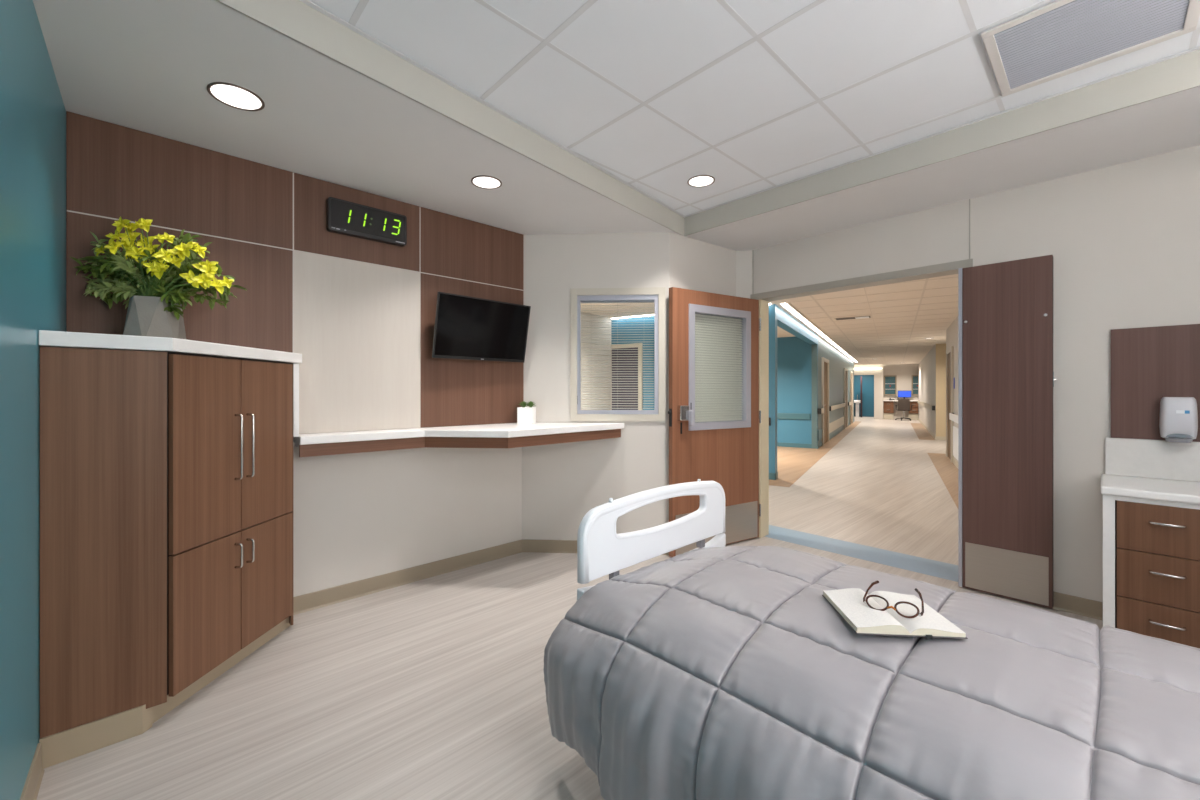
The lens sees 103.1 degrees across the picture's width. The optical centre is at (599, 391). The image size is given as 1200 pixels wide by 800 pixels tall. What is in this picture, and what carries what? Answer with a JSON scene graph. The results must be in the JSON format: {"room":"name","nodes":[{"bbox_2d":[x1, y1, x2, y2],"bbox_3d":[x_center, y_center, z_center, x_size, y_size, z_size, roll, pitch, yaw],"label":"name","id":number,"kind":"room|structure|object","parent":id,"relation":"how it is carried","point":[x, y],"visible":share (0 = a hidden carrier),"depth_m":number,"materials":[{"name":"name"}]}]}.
{"room":"hospital room","nodes":[
{"label":"hospital room","id":0,"kind":"room"},
{"bbox_2d":[0,0,65,799],"bbox_3d":[-0.934,-0.125,0.480,0.140,2.850,4.820,0,0,-43],"label":"wall","id":1,"kind":"structure","parent":0,"point":[32,108],"depth_m":1.46,"materials":[{"name":"teal paint"}]},
{"bbox_2d":[20,743,44,799],"bbox_3d":[-0.610,1.250,0.250,0.016,0.100,3.800,0,0,-43],"label":"baseboard","id":2,"kind":"structure","parent":1,"relation":"attached to","point":[34,778],"depth_m":1.54,"materials":[{"name":"rubber"}]},
{"bbox_2d":[293,423,521,596],"bbox_3d":[-1.587,-0.125,3.081,2.480,2.850,0.140,0,0,-43],"label":"wall","id":3,"kind":"structure","parent":0,"point":[364,515],"depth_m":3.19,"materials":[{"name":"beige paint"}]},
{"bbox_2d":[66,211,292,352],"bbox_3d":[-2.112,-0.518,2.475,0.880,0.608,0.019,0,0,-43],"label":"wood wall panel","id":4,"kind":"object","parent":3,"relation":"attached to","point":[261,317],"visible":0.56,"depth_m":2.55,"materials":[{"name":"brown wood"}]},
{"bbox_2d":[66,111,292,248],"bbox_3d":[-2.112,-1.053,2.475,0.880,0.450,0.019,0,0,-43],"label":"wood wall panel","id":5,"kind":"object","parent":3,"relation":"attached to","point":[116,171],"visible":1,"depth_m":2.41,"materials":[{"name":"brown wood"}]},
{"bbox_2d":[66,172,522,427],"bbox_3d":[-1.532,-0.516,3.024,2.478,1.524,0.019,0,0,-43],"label":"trim","id":6,"kind":"structure","parent":3,"relation":"attached to","point":[293,250],"depth_m":2.78,"materials":[{"name":"silver metal"}]},
{"bbox_2d":[294,251,419,433],"bbox_3d":[-1.518,-0.288,3.035,0.740,1.068,0.019,0,0,-43],"label":"wall panel","id":7,"kind":"object","parent":3,"relation":"attached to","point":[357,324],"visible":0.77,"depth_m":3.00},
{"bbox_2d":[294,173,419,271],"bbox_3d":[-1.518,-1.053,3.035,0.740,0.450,0.019,0,0,-43],"label":"wood wall panel","id":8,"kind":"object","parent":3,"relation":"attached to","point":[311,235],"visible":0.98,"depth_m":2.95,"materials":[{"name":"brown wood"}]},
{"bbox_2d":[326,197,406,246],"bbox_3d":[-1.471,-1.074,3.030,0.468,0.200,0.052,0,0,-43],"label":"wall clock","id":9,"kind":"object","parent":8,"relation":"attached to","point":[344,217],"visible":1,"depth_m":2.99,"materials":[{"name":"black plastic"}]},
{"bbox_2d":[293,539,521,614],"bbox_3d":[-1.213,1.250,3.326,1.600,0.100,0.016,0,0,-43],"label":"baseboard","id":10,"kind":"structure","parent":3,"relation":"attached to","point":[337,594],"depth_m":3.19,"materials":[{"name":"rubber"}]},
{"bbox_2d":[293,422,623,456],"bbox_3d":[-0.789,0.305,3.291,2.164,0.116,0.626,0,0,-43],"label":"desk","id":11,"kind":"object","parent":3,"relation":"attached to","point":[506,435],"visible":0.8,"depth_m":3.08,"materials":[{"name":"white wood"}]},
{"bbox_2d":[517,401,535,423],"bbox_3d":[-0.568,0.159,3.734,0.154,0.175,0.125,0,0,2],"label":"succulent planter","id":12,"kind":"object","parent":11,"relation":"on","point":[525,415],"visible":1,"depth_m":3.67,"materials":[{"name":"white ceramic"}]},
{"bbox_2d":[421,273,522,427],"bbox_3d":[-0.936,-0.288,3.585,0.848,1.068,0.019,0,0,-43],"label":"wood wall panel","id":13,"kind":"object","parent":3,"relation":"attached to","point":[454,392],"visible":0.75,"depth_m":3.51,"materials":[{"name":"brown wood"}]},
{"bbox_2d":[432,292,530,362],"bbox_3d":[-0.865,-0.452,3.499,0.764,0.438,0.203,0,0,-43],"label":"television","id":14,"kind":"object","parent":13,"relation":"attached to","point":[466,327],"visible":1,"depth_m":3.44,"materials":[{"name":"black plastic"}]},
{"bbox_2d":[421,207,522,289],"bbox_3d":[-0.936,-1.053,3.585,0.848,0.450,0.019,0,0,-43],"label":"wood wall panel","id":15,"kind":"object","parent":3,"relation":"attached to","point":[452,246],"visible":1,"depth_m":3.54,"materials":[{"name":"brown wood"}]},
{"bbox_2d":[37,416,1102,799],"bbox_3d":[7.680,1.349,14.119,31.450,0.102,18.000,0,0,-43],"label":"floor","id":16,"kind":"structure","parent":0,"point":[433,688],"depth_m":2.17,"materials":[{"name":"plastic"}]},
{"bbox_2d":[39,347,298,768],"bbox_3d":[-1.860,0.571,2.207,0.878,1.458,0.737,0,0,-43],"label":"cabinet","id":17,"kind":"object","parent":16,"relation":"on","point":[166,478],"visible":1,"depth_m":1.84,"materials":[{"name":"brown wood"}]},
{"bbox_2d":[38,330,301,363],"bbox_3d":[-1.847,-0.186,2.202,0.892,0.052,0.738,0,0,-43],"label":"countertop","id":18,"kind":"structure","parent":17,"relation":"on","point":[46,338],"depth_m":1.83,"materials":[{"name":"white stone"}]},
{"bbox_2d":[123,295,185,338],"bbox_3d":[-2.035,-0.318,2.184,0.221,0.212,0.209,0,0,-43],"label":"vase","id":19,"kind":"object","parent":18,"relation":"on","point":[146,315],"visible":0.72,"depth_m":2.11,"materials":[{"name":"grey ceramic"}]},
{"bbox_2d":[69,217,246,319],"bbox_3d":[-2.014,-0.552,2.177,0.734,0.462,0.317,0,0,7],"label":"flower bouquet","id":20,"kind":"object","parent":19,"relation":"in","point":[168,268],"visible":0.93,"depth_m":2.13,"materials":[{"name":"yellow plant"}]},
{"bbox_2d":[577,479,725,599],"bbox_3d":[1.042,0.750,1.309,0.982,1.099,2.275,0,0,-43],"label":"hospital bed","id":21,"kind":"object","parent":16,"relation":"on","point":[601,551],"visible":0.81,"depth_m":1.99,"materials":[{"name":"white plastic"}]},
{"bbox_2d":[543,546,1199,799],"bbox_3d":[0.969,0.893,1.246,1.322,0.556,2.160,0,0,-43],"label":"quilt","id":22,"kind":"object","parent":21,"relation":"on","point":[718,673],"visible":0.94,"depth_m":1.13,"materials":[{"name":"grey fabric"}]},
{"bbox_2d":[822,588,967,639],"bbox_3d":[0.794,0.604,1.313,0.266,0.030,0.235,0,0,5],"label":"open book","id":23,"kind":"object","parent":22,"relation":"on","point":[848,603],"visible":0.94,"depth_m":1.27,"materials":[{"name":"white paper"}]},
{"bbox_2d":[863,580,923,617],"bbox_3d":[0.820,0.576,1.329,0.143,0.035,0.149,0,0,37],"label":"eyeglasses","id":24,"kind":"object","parent":23,"relation":"on","point":[918,613],"visible":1,"depth_m":1.28,"materials":[{"name":"brown plastic"}]},
{"bbox_2d":[854,395,860,416],"bbox_3d":[13.553,0.714,25.104,0.340,1.172,0.380,0,0,32],"label":"sink","id":25,"kind":"object","parent":16,"relation":"on","point":[857,401],"visible":0.88,"depth_m":25.08,"materials":[{"name":"white ceramic"}]},
{"bbox_2d":[861,376,861,416],"bbox_3d":[13.453,0.250,24.531,0.070,2.100,0.100,0,0,32],"label":"post","id":26,"kind":"object","parent":16,"relation":"on","point":[861,376],"visible":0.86,"depth_m":24.48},
{"bbox_2d":[883,400,918,419],"bbox_3d":[14.199,0.845,22.513,1.390,0.910,0.549,0,0,32],"label":"desk","id":27,"kind":"object","parent":16,"relation":"on","point":[888,404],"visible":0.84,"depth_m":22.52,"materials":[{"name":"brown wood"}]},
{"bbox_2d":[898,391,910,398],"bbox_3d":[14.308,0.163,22.394,0.540,0.455,0.200,0,0,32],"label":"computer monitor","id":28,"kind":"object","parent":27,"relation":"on","point":[903,394],"visible":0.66,"depth_m":22.36,"materials":[{"name":"blue"}]},
{"bbox_2d":[895,399,912,420],"bbox_3d":[13.946,0.800,21.878,0.674,1.000,0.652,0,0,32],"label":"office chair","id":29,"kind":"object","parent":16,"relation":"on","point":[903,404],"visible":0.99,"depth_m":21.65,"materials":[{"name":"fabric"}]},
{"bbox_2d":[1103,494,1199,647],"bbox_3d":[3.113,0.903,2.062,0.547,0.793,1.288,0,0,-43],"label":"vanity cabinet","id":30,"kind":"object","parent":16,"relation":"on","point":[1151,548],"visible":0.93,"depth_m":2.25,"materials":[{"name":"brown wood"}]},
{"bbox_2d":[1101,474,1199,504],"bbox_3d":[3.118,0.486,2.065,0.534,0.040,1.306,0,0,-43],"label":"countertop","id":31,"kind":"structure","parent":30,"relation":"on","point":[1116,485],"depth_m":2.33,"materials":[{"name":"white stone"}]},
{"bbox_2d":[522,232,668,539],"bbox_3d":[-0.039,-0.125,3.896,1.195,2.850,0.100,0,0,3],"label":"wall","id":32,"kind":"structure","parent":0,"point":[561,482],"depth_m":3.86,"materials":[{"name":"beige paint"}]},
{"bbox_2d":[523,234,523,400],"bbox_3d":[-0.623,-0.517,3.875,0.005,1.526,0.017,0,0,-43],"label":"trim","id":33,"kind":"structure","parent":32,"relation":"attached to","point":[523,234],"depth_m":3.87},
{"bbox_2d":[522,539,668,554],"bbox_3d":[-0.045,1.250,3.838,1.190,0.100,0.016,0,0,3],"label":"baseboard","id":34,"kind":"structure","parent":32,"relation":"attached to","point":[528,545],"depth_m":3.86,"materials":[{"name":"rubber"}]},
{"bbox_2d":[570,287,664,420],"bbox_3d":[0.143,-0.300,3.857,0.763,1.070,0.068,0,0,3],"label":"window","id":35,"kind":"structure","parent":32,"relation":"in","point":[656,295],"depth_m":3.84,"materials":[{"name":"metal"}]},
{"bbox_2d":[581,302,653,408],"bbox_3d":[0.142,-0.297,3.880,0.590,0.878,0.014,0,0,3],"label":"blind","id":36,"kind":"object","parent":35,"relation":"attached to","point":[617,305],"depth_m":3.88,"materials":[{"name":"white plastic"}]},
{"bbox_2d":[581,312,610,409],"bbox_3d":[-1.456,0.000,5.917,0.100,2.600,6.160,0,0,32],"label":"wall","id":37,"kind":"structure","parent":0,"point":[593,318],"depth_m":8.06,"materials":[{"name":"beige paint"}]},
{"bbox_2d":[33,0,1199,364],"bbox_3d":[7.735,-1.389,14.170,31.300,0.218,17.800,0,0,-43],"label":"ceiling","id":38,"kind":"structure","parent":0,"point":[148,66],"depth_m":2.46,"materials":[{"name":"paint"}]},
{"bbox_2d":[207,82,264,110],"bbox_3d":[-1.576,-1.277,2.067,0.200,0.006,0.200,0,0,-43],"label":"recessed light","id":39,"kind":"object","parent":38,"relation":"in","point":[232,95],"visible":1,"depth_m":2.06,"materials":[{"name":"white metal"}]},
{"bbox_2d":[471,175,501,188],"bbox_3d":[-0.692,-1.277,2.908,0.184,0.006,0.184,0,0,-43],"label":"recessed light","id":40,"kind":"object","parent":38,"relation":"in","point":[482,181],"visible":1,"depth_m":2.91,"materials":[{"name":"white metal"}]},
{"bbox_2d":[611,304,770,318],"bbox_3d":[1.359,-1.292,7.717,2.700,0.008,0.060,0,0,32],"label":"recessed light","id":41,"kind":"object","parent":38,"relation":"in","point":[769,304],"visible":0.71,"depth_m":8.13,"materials":[{"name":"white"}]},
{"bbox_2d":[777,306,816,344],"bbox_3d":[3.762,-1.198,9.089,0.150,0.205,4.400,0,0,32],"label":"light","id":42,"kind":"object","parent":38,"relation":"attached to","point":[785,321],"depth_m":8.59,"materials":[{"name":"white paint"}]},
{"bbox_2d":[781,303,856,362],"bbox_3d":[6.949,-1.292,13.898,0.065,0.008,16.230,0,0,32],"label":"recessed light","id":43,"kind":"object","parent":38,"relation":"in","point":[785,305],"visible":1,"depth_m":9.37,"materials":[{"name":"white plastic"}]},
{"bbox_2d":[788,303,858,362],"bbox_3d":[7.010,-1.292,13.854,0.025,0.015,16.240,0,0,32],"label":"cove","id":44,"kind":"object","parent":38,"relation":"attached to","point":[791,305],"visible":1,"depth_m":9.35,"materials":[{"name":"white paint"}]},
{"bbox_2d":[834,316,871,319],"bbox_3d":[4.430,-1.292,8.343,0.570,0.009,0.270,0,0,32],"label":"ceiling vent","id":45,"kind":"object","parent":38,"relation":"in","point":[858,317],"visible":1,"depth_m":8.35,"materials":[{"name":"white plastic"}]},
{"bbox_2d":[789,277,957,364],"bbox_3d":[8.244,-1.300,13.735,2.200,0.009,21.654,0,0,32],"label":"grid","id":46,"kind":"object","parent":38,"relation":"attached to","point":[926,280],"visible":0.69,"depth_m":8.53,"materials":[{"name":"white metal"}]},
{"bbox_2d":[611,304,776,472],"bbox_3d":[1.438,0.000,7.845,2.800,2.600,0.160,0,0,32],"label":"wall","id":47,"kind":"structure","parent":0,"point":[773,307],"depth_m":8.08,"materials":[{"name":"paint"}]},
{"bbox_2d":[611,343,642,409],"bbox_3d":[0.463,0.230,8.332,0.610,2.140,0.037,0,0,32],"label":"door","id":48,"kind":"structure","parent":47,"relation":"in","point":[612,346],"depth_m":8.32,"materials":[{"name":"wood"}]},
{"bbox_2d":[669,232,751,421],"bbox_3d":[0.980,-0.125,4.148,1.082,2.850,0.310,0,0,-43],"label":"wall","id":49,"kind":"structure","parent":0,"point":[694,264],"depth_m":4.12,"materials":[{"name":"beige paint"}]},
{"bbox_2d":[214,0,683,235],"bbox_3d":[-0.428,-1.359,2.561,0.010,0.158,3.520,0,0,40],"label":"ceiling soffit","id":50,"kind":"structure","parent":49,"relation":"attached to","point":[295,20],"depth_m":2.14,"materials":[{"name":"paint"}]},
{"bbox_2d":[668,287,760,556],"bbox_3d":[0.995,0.235,3.963,1.035,2.106,0.137,0,0,-32],"label":"door","id":51,"kind":"structure","parent":49,"relation":"in","point":[726,453],"depth_m":3.99,"materials":[{"name":"orange wood"}]},
{"bbox_2d":[695,314,742,421],"bbox_3d":[0.991,-0.197,4.015,0.592,0.882,0.013,0,0,-32],"label":"blind","id":52,"kind":"object","parent":51,"relation":"attached to","point":[698,397],"depth_m":4.02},
{"bbox_2d":[300,0,1199,217],"bbox_3d":[0.686,-1.432,1.383,3.495,0.004,3.671,0,0,-43],"label":"trim","id":53,"kind":"structure","parent":49,"relation":"attached to","point":[309,3],"depth_m":2.37,"materials":[{"name":"white metal"}]},
{"bbox_2d":[758,299,768,537],"bbox_3d":[1.455,0.237,4.325,0.148,2.125,0.085,0,0,-43],"label":"trim","id":54,"kind":"structure","parent":49,"relation":"attached to","point":[763,305],"depth_m":4.29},
{"bbox_2d":[684,49,1199,235],"bbox_3d":[1.952,-1.359,2.581,0.010,0.158,3.677,0,0,-43],"label":"ceiling soffit","id":55,"kind":"structure","parent":49,"relation":"attached to","point":[1180,73],"depth_m":2.51,"materials":[{"name":"paint"}]},
{"bbox_2d":[309,0,1199,215],"bbox_3d":[0.917,-1.468,1.724,4.300,0.060,3.950,0,0,-43],"label":"ceiling","id":56,"kind":"structure","parent":0,"point":[644,47],"depth_m":2.13,"materials":[{"name":"tile"}]},
{"bbox_2d":[687,175,714,186],"bbox_3d":[0.689,-1.435,3.248,0.184,0.006,0.184,0,0,-43],"label":"recessed light","id":57,"kind":"object","parent":56,"relation":"in","point":[700,180],"visible":1,"depth_m":3.25,"materials":[{"name":"white glass"}]},
{"bbox_2d":[348,0,1199,209],"bbox_3d":[0.687,-1.442,1.473,3.580,0.012,3.800,0,0,-43],"label":"grid","id":58,"kind":"object","parent":56,"relation":"attached to","point":[362,4],"visible":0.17,"depth_m":2.13,"materials":[{"name":"white metal"}]},
{"bbox_2d":[981,0,1199,96],"bbox_3d":[1.933,-1.429,1.889,0.581,0.010,0.585,0,0,-43],"label":"ceiling vent","id":59,"kind":"object","parent":56,"relation":"in","point":[1058,38],"visible":1,"depth_m":1.91,"materials":[{"name":"white metal"}]},
{"bbox_2d":[777,335,817,443],"bbox_3d":[2.933,0.000,12.268,4.900,2.600,0.140,0,0,32],"label":"wall","id":60,"kind":"structure","parent":0,"point":[794,355],"depth_m":11.18,"materials":[{"name":"teal paint"}]},
{"bbox_2d":[777,413,809,419],"bbox_3d":[3.292,0.570,11.947,3.650,0.140,0.030,0,0,32],"label":"guard","id":61,"kind":"object","parent":60,"relation":"attached to","point":[800,416],"visible":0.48,"depth_m":11.16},
{"bbox_2d":[812,336,853,448],"bbox_3d":[8.017,0.000,15.959,0.119,2.600,11.800,0,0,32],"label":"wall","id":62,"kind":"structure","parent":0,"point":[838,361],"depth_m":13.40,"materials":[{"name":"grey paint"}]},
{"bbox_2d":[769,420,853,479],"bbox_3d":[5.218,1.250,15.011,3.910,0.100,16.352,0,0,32],"label":"baseboard","id":63,"kind":"structure","parent":62,"relation":"attached to","point":[772,476],"depth_m":11.16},
{"bbox_2d":[818,428,821,440],"bbox_3d":[5.179,1.000,11.224,0.020,0.240,0.640,0,0,32],"label":"guard","id":64,"kind":"object","parent":62,"relation":"attached to","point":[819,430],"visible":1,"depth_m":11.18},
{"bbox_2d":[818,408,824,413],"bbox_3d":[5.198,0.440,11.200,0.078,0.124,0.680,0,0,32],"label":"handrail","id":65,"kind":"object","parent":62,"relation":"attached to","point":[820,410],"visible":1,"depth_m":10.97,"materials":[{"name":"wood"}]},
{"bbox_2d":[821,357,828,445],"bbox_3d":[5.708,0.230,12.037,0.067,2.140,1.200,0,0,32],"label":"door","id":66,"kind":"structure","parent":62,"relation":"in","point":[824,362],"depth_m":12.12,"materials":[{"name":"brown wood"}]},
{"bbox_2d":[829,417,843,433],"bbox_3d":[7.250,0.985,14.581,0.020,0.270,4.550,0,0,32],"label":"guard","id":67,"kind":"object","parent":62,"relation":"attached to","point":[834,425],"visible":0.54,"depth_m":14.21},
{"bbox_2d":[829,403,845,410],"bbox_3d":[7.275,0.440,14.566,0.078,0.124,4.610,0,0,32],"label":"handrail","id":68,"kind":"object","parent":62,"relation":"attached to","point":[838,406],"visible":0.86,"depth_m":13.95,"materials":[{"name":"wood"}]},
{"bbox_2d":[844,368,847,428],"bbox_3d":[8.819,0.230,17.080,0.067,2.140,1.150,0,0,32],"label":"door","id":69,"kind":"structure","parent":62,"relation":"in","point":[845,369],"depth_m":17.12,"materials":[{"name":"brown wood"}]},
{"bbox_2d":[850,371,852,424],"bbox_3d":[10.249,0.230,19.399,0.067,2.140,1.200,0,0,32],"label":"door","id":70,"kind":"structure","parent":62,"relation":"in","point":[851,372],"depth_m":19.54,"materials":[{"name":"brown wood"}]},
{"bbox_2d":[854,375,873,416],"bbox_3d":[13.434,0.000,25.483,3.300,2.600,0.100,0,0,32],"label":"wall","id":71,"kind":"structure","parent":0,"point":[867,380],"depth_m":25.09,"materials":[{"name":"paint"}]},
{"bbox_2d":[854,365,882,418],"bbox_3d":[11.755,0.000,23.846,4.160,2.600,0.150,0,0,32],"label":"wall","id":72,"kind":"structure","parent":0,"point":[878,373],"depth_m":22.84,"materials":[{"name":"beige paint"}]},
{"bbox_2d":[883,366,917,418],"bbox_3d":[14.520,0.000,22.710,1.740,2.600,0.120,0,0,32],"label":"wall","id":73,"kind":"structure","parent":0,"point":[904,374],"depth_m":22.75,"materials":[{"name":"beige paint"}]},
{"bbox_2d":[884,375,896,394],"bbox_3d":[13.949,-0.320,22.908,0.520,0.940,0.138,0,0,32],"label":"upper cabinet","id":74,"kind":"object","parent":73,"relation":"attached to","point":[890,382],"visible":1,"depth_m":22.91,"materials":[{"name":"teal glass"}]},
{"bbox_2d":[883,364,918,365],"bbox_3d":[14.093,-1.260,22.303,1.440,0.080,0.020,0,0,32],"label":"trim","id":75,"kind":"structure","parent":73,"relation":"attached to","point":[890,364],"depth_m":22.26,"materials":[{"name":"beige paint"}]},
{"bbox_2d":[912,375,917,394],"bbox_3d":[14.877,-0.320,22.336,0.460,0.940,0.138,0,0,32],"label":"upper cabinet","id":76,"kind":"object","parent":73,"relation":"attached to","point":[914,377],"visible":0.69,"depth_m":22.39,"materials":[{"name":"teal glass"}]},
{"bbox_2d":[918,344,935,435],"bbox_3d":[12.213,0.000,17.541,0.440,2.600,11.100,0,0,32],"label":"wall","id":77,"kind":"structure","parent":0,"point":[926,368],"depth_m":15.66,"materials":[{"name":"beige paint"}]},
{"bbox_2d":[917,401,934,409],"bbox_3d":[11.638,0.440,17.103,0.078,0.124,9.510,0,0,32],"label":"handrail","id":78,"kind":"object","parent":77,"relation":"attached to","point":[931,407],"visible":1,"depth_m":15.11,"materials":[{"name":"plastic"}]},
{"bbox_2d":[918,418,957,467],"bbox_3d":[9.276,1.250,12.949,0.338,0.100,21.000,0,0,32],"label":"baseboard","id":79,"kind":"structure","parent":77,"relation":"attached to","point":[955,462],"depth_m":12.89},
{"bbox_2d":[936,344,945,436],"bbox_3d":[9.236,-0.050,12.848,0.300,2.500,0.015,0,0,32],"label":"trim column","id":80,"kind":"structure","parent":77,"relation":"attached to","point":[940,348],"depth_m":12.85,"materials":[{"name":"beige paint"}]},
{"bbox_2d":[946,316,957,461],"bbox_3d":[5.250,0.000,6.621,0.125,2.600,7.800,0,0,32],"label":"wall","id":81,"kind":"structure","parent":0,"point":[952,330],"depth_m":8.47,"materials":[{"name":"beige paint"}]},
{"bbox_2d":[946,346,953,462],"bbox_3d":[6.744,0.230,9.195,0.035,2.140,1.050,0,0,32],"label":"door","id":82,"kind":"structure","parent":81,"relation":"in","point":[950,351],"depth_m":9.23,"materials":[{"name":"brown wood"}]},
{"bbox_2d":[949,413,957,422],"bbox_3d":[5.124,0.440,6.610,0.078,0.124,4.910,0,0,32],"label":"handrail","id":83,"kind":"object","parent":81,"relation":"attached to","point":[952,416],"visible":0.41,"depth_m":8.05,"materials":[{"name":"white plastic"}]},
{"bbox_2d":[953,426,957,459],"bbox_3d":[5.674,0.885,7.446,0.020,0.530,2.850,0,0,32],"label":"guard","id":84,"kind":"object","parent":81,"relation":"attached to","point":[955,430],"visible":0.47,"depth_m":8.29,"materials":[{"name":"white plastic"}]},
{"bbox_2d":[752,145,1199,601],"bbox_3d":[2.666,-0.125,3.044,0.145,2.850,3.610,0,0,-43],"label":"wall","id":85,"kind":"structure","parent":0,"point":[1123,239],"depth_m":2.79,"materials":[{"name":"beige paint"}]},
{"bbox_2d":[750,259,972,300],"bbox_3d":[1.965,-0.853,3.778,0.157,0.055,1.600,0,0,-43],"label":"trim","id":86,"kind":"structure","parent":85,"relation":"attached to","point":[950,268],"depth_m":3.62,"materials":[{"name":"paint"}]},
{"bbox_2d":[969,199,969,258],"bbox_3d":[2.453,-1.080,3.163,0.005,0.400,0.007,0,0,-43],"label":"trim","id":87,"kind":"structure","parent":85,"relation":"attached to","point":[969,199],"depth_m":3.16,"materials":[{"name":"grey metal"}]},
{"bbox_2d":[958,255,1056,608],"bbox_3d":[2.553,0.235,3.003,0.060,2.110,0.470,0,0,-43],"label":"door","id":88,"kind":"structure","parent":85,"relation":"in","point":[1006,379],"depth_m":2.99,"materials":[{"name":"brown wood"}]},
{"bbox_2d":[1053,591,1102,620],"bbox_3d":[2.658,1.250,2.934,0.016,0.100,0.600,0,0,-43],"label":"baseboard","id":89,"kind":"structure","parent":85,"relation":"attached to","point":[1090,608],"depth_m":2.79,"materials":[{"name":"rubber"}]},
{"bbox_2d":[1105,438,1199,481],"bbox_3d":[3.310,0.362,2.236,0.023,0.206,1.290,0,0,-43],"label":"backsplash","id":90,"kind":"structure","parent":85,"relation":"attached to","point":[1158,459],"depth_m":2.57,"materials":[{"name":"white stone"}]},
{"bbox_2d":[1111,324,1199,441],"bbox_3d":[3.320,-0.048,2.230,0.018,0.609,1.269,0,0,-43],"label":"wood wall panel","id":91,"kind":"object","parent":85,"relation":"attached to","point":[1149,365],"visible":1,"depth_m":2.58,"materials":[{"name":"brown wood"}]},
{"bbox_2d":[1159,397,1197,442],"bbox_3d":[3.005,0.143,2.475,0.104,0.233,0.126,0,0,-43],"label":"soap dispenser","id":92,"kind":"object","parent":91,"relation":"attached to","point":[1178,421],"visible":1,"depth_m":2.45,"materials":[{"name":"grey plastic"}]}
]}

